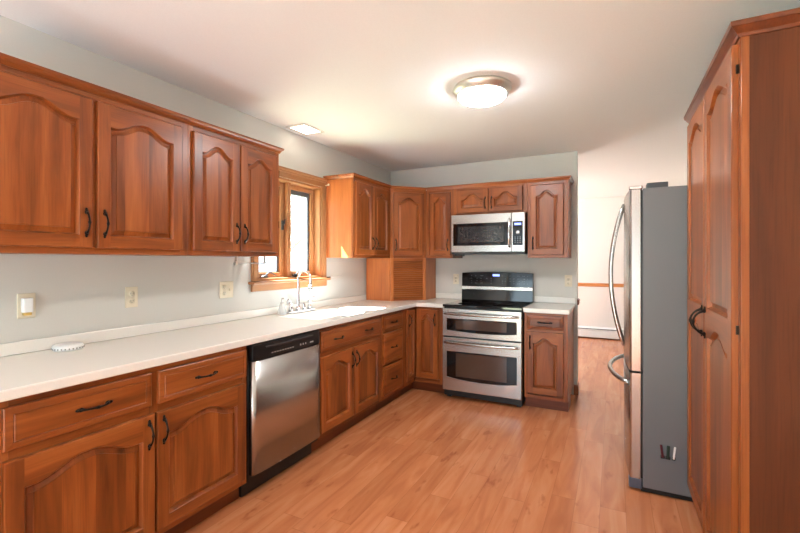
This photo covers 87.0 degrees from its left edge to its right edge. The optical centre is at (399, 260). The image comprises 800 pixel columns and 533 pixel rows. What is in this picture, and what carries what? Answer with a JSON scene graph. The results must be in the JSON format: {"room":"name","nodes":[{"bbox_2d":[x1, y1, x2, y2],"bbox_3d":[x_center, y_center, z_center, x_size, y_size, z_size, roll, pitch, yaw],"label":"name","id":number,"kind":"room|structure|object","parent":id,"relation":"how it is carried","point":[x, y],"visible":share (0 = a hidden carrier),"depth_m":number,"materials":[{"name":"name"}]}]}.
{"room":"kitchen","nodes":[
{"label":"kitchen","id":0,"kind":"room"},
{"bbox_2d":[0,15,390,343],"bbox_3d":[-0.865,0.122,3.869,0.160,2.438,10.240,0,0,27],"label":"wall","id":1,"kind":"structure","parent":0,"point":[75,294],"depth_m":2.44,"materials":[{"name":"grey paint"}]},
{"bbox_2d":[17,293,35,318],"bbox_3d":[-1.737,0.209,1.960,0.008,0.116,0.070,0,0,27],"label":"wall plate","id":2,"kind":"object","parent":1,"relation":"attached to","point":[25,295],"visible":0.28,"depth_m":1.96,"materials":[{"name":"beige plastic"}]},
{"bbox_2d":[21,298,32,315],"bbox_3d":[-1.721,0.211,1.945,0.028,0.080,0.040,0,0,27],"label":"plug","id":3,"kind":"object","parent":2,"relation":"attached to","point":[26,303],"visible":1,"depth_m":1.93,"materials":[{"name":"white plastic"}]},
{"bbox_2d":[0,52,190,255],"bbox_3d":[-1.511,-0.414,1.988,0.377,0.766,0.940,0,0,27],"label":"upper cabinet","id":4,"kind":"object","parent":1,"relation":"attached to","point":[86,168],"visible":1,"depth_m":1.87,"materials":[{"name":"brown wood"}]},
{"bbox_2d":[125,287,137,307],"bbox_3d":[-1.521,0.205,2.387,0.008,0.116,0.070,0,0,27],"label":"wall plate","id":5,"kind":"object","parent":1,"relation":"attached to","point":[131,293],"visible":1,"depth_m":2.38,"materials":[{"name":"beige plastic"}]},
{"bbox_2d":[219,281,232,297],"bbox_3d":[-1.221,0.203,2.971,0.016,0.116,0.116,0,0,27],"label":"wall plate","id":6,"kind":"object","parent":1,"relation":"attached to","point":[225,288],"visible":1,"depth_m":2.97,"materials":[{"name":"beige plastic"}]},
{"bbox_2d":[175,117,283,256],"bbox_3d":[-1.131,-0.414,2.738,0.377,0.766,0.741,0,0,27],"label":"upper cabinet","id":7,"kind":"object","parent":1,"relation":"attached to","point":[233,177],"visible":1,"depth_m":2.60,"materials":[{"name":"brown wood"}]},
{"bbox_2d":[233,256,273,264],"bbox_3d":[-1.015,-0.001,2.953,0.028,0.060,0.356,0,0,27],"label":"towel bar","id":8,"kind":"object","parent":7,"relation":"attached to","point":[236,257],"visible":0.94,"depth_m":2.90,"materials":[{"name":"white plastic"}]},
{"bbox_2d":[0,293,461,356],"bbox_3d":[-0.821,0.397,2.734,0.942,0.058,4.978,0,0,27],"label":"backsplash","id":9,"kind":"structure","parent":1,"relation":"attached to","point":[26,346],"depth_m":2.48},
{"bbox_2d":[248,166,330,291],"bbox_3d":[-0.964,-0.268,3.602,0.215,1.003,0.955,0,0,27],"label":"window","id":10,"kind":"structure","parent":1,"relation":"in","point":[282,277],"depth_m":3.70,"materials":[{"name":"brown wood"}]},
{"bbox_2d":[323,173,391,257],"bbox_3d":[-0.388,-0.414,4.206,0.377,0.766,0.742,0,0,27],"label":"upper cabinet","id":11,"kind":"object","parent":1,"relation":"attached to","point":[357,206],"visible":1,"depth_m":3.95,"materials":[{"name":"brown wood"}]},
{"bbox_2d":[390,186,425,257],"bbox_3d":[0.023,-0.414,4.745,0.625,0.766,0.625,0,0,27],"label":"upper cabinet","id":12,"kind":"object","parent":1,"relation":"attached to","point":[407,204],"visible":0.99,"depth_m":4.53,"materials":[{"name":"brown wood"}]},
{"bbox_2d":[0,0,799,198],"bbox_3d":[0.741,-1.147,3.055,3.760,0.100,10.240,0,0,27],"label":"ceiling","id":13,"kind":"structure","parent":0,"point":[613,83],"depth_m":2.36,"materials":[{"name":"paint"}]},
{"bbox_2d":[286,123,324,135],"bbox_3d":[-0.787,-1.093,3.504,0.200,0.008,0.260,0,0,27],"label":"recessed light","id":14,"kind":"object","parent":13,"relation":"in","point":[303,128],"visible":1,"depth_m":3.50,"materials":[{"name":"white glass"}]},
{"bbox_2d":[453,75,511,106],"bbox_3d":[0.517,-1.046,2.658,0.368,0.100,0.368,0,0,27],"label":"ceiling light","id":15,"kind":"object","parent":13,"relation":"attached to","point":[482,90],"visible":1,"depth_m":2.55,"materials":[{"name":"white glass"}]},
{"bbox_2d":[184,337,702,532],"bbox_3d":[0.741,1.391,3.055,3.760,0.100,10.240,0,0,27],"label":"floor","id":16,"kind":"structure","parent":0,"point":[424,461],"depth_m":2.61,"materials":[{"name":"laminate"}]},
{"bbox_2d":[0,346,246,532],"bbox_3d":[-1.344,0.903,1.997,0.657,0.873,1.079,0,0,27],"label":"base cabinet","id":17,"kind":"object","parent":16,"relation":"on","point":[158,449],"visible":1,"depth_m":1.77,"materials":[{"name":"brown wood"}]},
{"bbox_2d":[239,329,319,496],"bbox_3d":[-0.942,0.904,2.755,0.610,0.871,0.629,0,0,27],"label":"dishwasher","id":18,"kind":"object","parent":16,"relation":"on","point":[283,376],"visible":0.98,"depth_m":2.54,"materials":[{"name":"silver metal"}]},
{"bbox_2d":[311,315,381,451],"bbox_3d":[-0.607,0.903,3.452,0.657,0.873,0.907,0,0,27],"label":"base cabinet","id":19,"kind":"object","parent":16,"relation":"on","point":[350,352],"visible":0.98,"depth_m":3.25,"materials":[{"name":"brown wood"}]},
{"bbox_2d":[376,310,402,410],"bbox_3d":[-0.315,0.903,4.030,0.656,0.873,0.385,0,0,27],"label":"base cabinet","id":20,"kind":"object","parent":16,"relation":"on","point":[392,332],"visible":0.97,"depth_m":3.87,"materials":[{"name":"brown wood"}]},
{"bbox_2d":[396,307,443,397],"bbox_3d":[0.102,0.903,4.546,0.932,0.873,0.907,0,0,27],"label":"base cabinet","id":21,"kind":"object","parent":16,"relation":"on","point":[422,327],"visible":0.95,"depth_m":4.26,"materials":[{"name":"brown wood"}]},
{"bbox_2d":[443,272,533,406],"bbox_3d":[0.891,0.729,4.225,0.761,1.221,0.731,0,0,27],"label":"oven range","id":22,"kind":"object","parent":16,"relation":"on","point":[483,331],"visible":0.98,"depth_m":3.99,"materials":[{"name":"silver metal"}]},
{"bbox_2d":[443,299,532,310],"bbox_3d":[0.890,0.434,4.222,0.761,0.025,0.592,0,0,27],"label":"cooktop","id":23,"kind":"object","parent":22,"relation":"in","point":[463,304],"depth_m":4.09,"materials":[{"name":"black glass"}]},
{"bbox_2d":[524,309,573,411],"bbox_3d":[1.424,0.903,4.011,0.371,0.873,0.657,0,0,27],"label":"base cabinet","id":24,"kind":"object","parent":16,"relation":"on","point":[548,338],"visible":0.99,"depth_m":3.77,"materials":[{"name":"brown wood"}]},
{"bbox_2d":[523,296,574,314],"bbox_3d":[1.436,0.417,4.020,0.392,0.097,0.648,0,0,27],"label":"countertop","id":25,"kind":"structure","parent":24,"relation":"on","point":[549,305],"depth_m":4.04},
{"bbox_2d":[608,182,692,501],"bbox_3d":[1.840,0.443,2.728,0.887,1.788,0.910,0,0,27],"label":"refrigerator","id":26,"kind":"object","parent":16,"relation":"on","point":[654,339],"visible":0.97,"depth_m":2.41,"materials":[{"name":"silver metal"}]},
{"bbox_2d":[660,445,664,458],"bbox_3d":[1.489,1.083,2.391,0.026,0.079,0.007,0,0,27],"label":"magnet","id":27,"kind":"object","parent":26,"relation":"attached to","point":[662,456],"visible":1,"depth_m":2.39,"materials":[{"name":"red plastic"}]},
{"bbox_2d":[665,446,669,459],"bbox_3d":[1.513,1.083,2.379,0.025,0.079,0.007,0,0,27],"label":"magnet","id":28,"kind":"object","parent":26,"relation":"attached to","point":[667,456],"visible":1,"depth_m":2.38,"materials":[{"name":"black plastic"}]},
{"bbox_2d":[672,447,675,460],"bbox_3d":[1.539,1.083,2.366,0.021,0.078,0.007,0,0,27],"label":"magnet","id":29,"kind":"object","parent":26,"relation":"attached to","point":[674,452],"visible":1,"depth_m":2.36,"materials":[{"name":"white plastic"}]},
{"bbox_2d":[684,7,799,532],"bbox_3d":[1.613,0.271,1.736,0.693,2.138,1.052,0,0,27],"label":"pantry cabinet","id":30,"kind":"object","parent":16,"relation":"on","point":[743,116],"visible":1,"depth_m":1.41,"materials":[{"name":"brown wood"}]},
{"bbox_3d":[-1.741,0.903,1.214,0.657,0.873,0.671,0,0,27],"label":"base cabinet","id":31,"kind":"object","parent":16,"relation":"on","visible":0},
{"bbox_2d":[0,293,461,401],"bbox_3d":[-0.820,0.417,2.735,0.942,0.097,4.980,0,0,27],"label":"countertop","id":32,"kind":"structure","parent":31,"relation":"on","point":[27,367],"depth_m":2.18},
{"bbox_2d":[51,341,83,351],"bbox_3d":[-1.602,0.411,2.033,0.126,0.031,0.126,0,0,27],"label":"disc","id":33,"kind":"object","parent":32,"relation":"on","point":[65,346],"visible":1,"depth_m":2.00,"materials":[{"name":"white plastic"}]},
{"bbox_2d":[287,269,315,313],"bbox_3d":[-0.788,0.248,3.524,0.175,0.356,0.365,0,0,27],"label":"faucet","id":34,"kind":"object","parent":32,"relation":"on","point":[309,307],"visible":1,"depth_m":3.51,"materials":[{"name":"silver metal"}]},
{"bbox_2d":[280,308,365,319],"bbox_3d":[-0.608,0.523,3.447,0.372,0.194,0.672,0,0,27],"label":"sink","id":35,"kind":"object","parent":32,"relation":"in","point":[330,312],"visible":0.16,"depth_m":3.68,"materials":[{"name":"white ceramic"}]},
{"bbox_2d":[366,258,435,300],"bbox_3d":[0.023,0.198,4.746,0.587,0.456,0.587,0,0,27],"label":"appliance garage","id":36,"kind":"object","parent":32,"relation":"on","point":[387,279],"visible":1,"depth_m":4.56,"materials":[{"name":"brown wood"}]},
{"bbox_2d":[391,151,577,394],"bbox_3d":[0.857,0.122,4.751,2.115,2.438,0.130,0,0,27],"label":"wall","id":37,"kind":"structure","parent":0,"point":[549,273],"depth_m":4.48,"materials":[{"name":"grey paint"}]},
{"bbox_2d":[426,185,462,257],"bbox_3d":[0.482,-0.414,4.651,0.312,0.766,0.377,0,0,27],"label":"upper cabinet","id":38,"kind":"object","parent":37,"relation":"attached to","point":[439,200],"visible":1,"depth_m":4.52,"materials":[{"name":"brown wood"}]},
{"bbox_2d":[453,274,458,283],"bbox_3d":[0.637,0.205,4.784,0.070,0.116,0.008,0,0,27],"label":"wall plate","id":39,"kind":"object","parent":37,"relation":"attached to","point":[455,276],"visible":1,"depth_m":4.78,"materials":[{"name":"beige plastic"}]},
{"bbox_2d":[452,179,527,214],"bbox_3d":[0.963,-0.636,4.407,0.765,0.322,0.377,0,0,27],"label":"upper cabinet","id":40,"kind":"object","parent":37,"relation":"attached to","point":[509,196],"visible":0.96,"depth_m":4.26,"materials":[{"name":"brown wood"}]},
{"bbox_2d":[451,212,527,255],"bbox_3d":[0.945,-0.263,4.366,0.747,0.419,0.470,0,0,27],"label":"microwave","id":41,"kind":"object","parent":40,"relation":"attached to","point":[493,233],"visible":1,"depth_m":4.19,"materials":[{"name":"silver metal"}]},
{"bbox_2d":[527,175,573,257],"bbox_3d":[1.483,-0.414,4.144,0.399,0.766,0.377,0,0,27],"label":"upper cabinet","id":42,"kind":"object","parent":37,"relation":"attached to","point":[549,198],"visible":1,"depth_m":4.02,"materials":[{"name":"brown wood"}]},
{"bbox_2d":[535,296,574,303],"bbox_3d":[1.577,0.397,4.299,0.392,0.058,0.018,0,0,27],"label":"backsplash","id":43,"kind":"structure","parent":37,"relation":"attached to","point":[537,298],"depth_m":4.29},
{"bbox_2d":[565,275,571,286],"bbox_3d":[1.697,0.201,4.247,0.070,0.116,0.008,0,0,27],"label":"wall plate","id":44,"kind":"object","parent":37,"relation":"attached to","point":[568,278],"visible":1,"depth_m":4.24,"materials":[{"name":"beige plastic"}]},
{"bbox_2d":[574,382,578,394],"bbox_3d":[1.790,1.291,4.269,0.044,0.100,0.144,0,0,27],"label":"baseboard","id":45,"kind":"structure","parent":37,"relation":"attached to","point":[576,387],"depth_m":4.21,"materials":[{"name":"brown wood"}]},
{"bbox_2d":[578,196,624,327],"bbox_3d":[3.045,0.122,7.560,3.480,2.438,0.120,0,0,27],"label":"wall","id":46,"kind":"structure","parent":0,"point":[597,217],"depth_m":7.29,"materials":[{"name":"white paint"}]},
{"bbox_2d":[578,326,623,339],"bbox_3d":[3.012,1.240,7.472,3.300,0.199,0.066,0,0,27],"label":"baseboard heater","id":47,"kind":"object","parent":46,"relation":"attached to","point":[607,333],"visible":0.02,"depth_m":7.24,"materials":[{"name":"metal"}]},
{"bbox_2d":[578,283,623,286],"bbox_3d":[2.995,0.415,7.506,3.400,0.062,0.022,0,0,27],"label":"trim","id":48,"kind":"structure","parent":46,"relation":"attached to","point":[579,284],"depth_m":7.28,"materials":[{"name":"brown wood"}]},
{"label":"outside","id":49,"kind":"structure","parent":0,"visible":0},
{"bbox_3d":[-13.702,1.891,12.053,29.540,0.100,60.000,0,0,27],"label":"ground","id":50,"kind":"structure","parent":49,"visible":0},
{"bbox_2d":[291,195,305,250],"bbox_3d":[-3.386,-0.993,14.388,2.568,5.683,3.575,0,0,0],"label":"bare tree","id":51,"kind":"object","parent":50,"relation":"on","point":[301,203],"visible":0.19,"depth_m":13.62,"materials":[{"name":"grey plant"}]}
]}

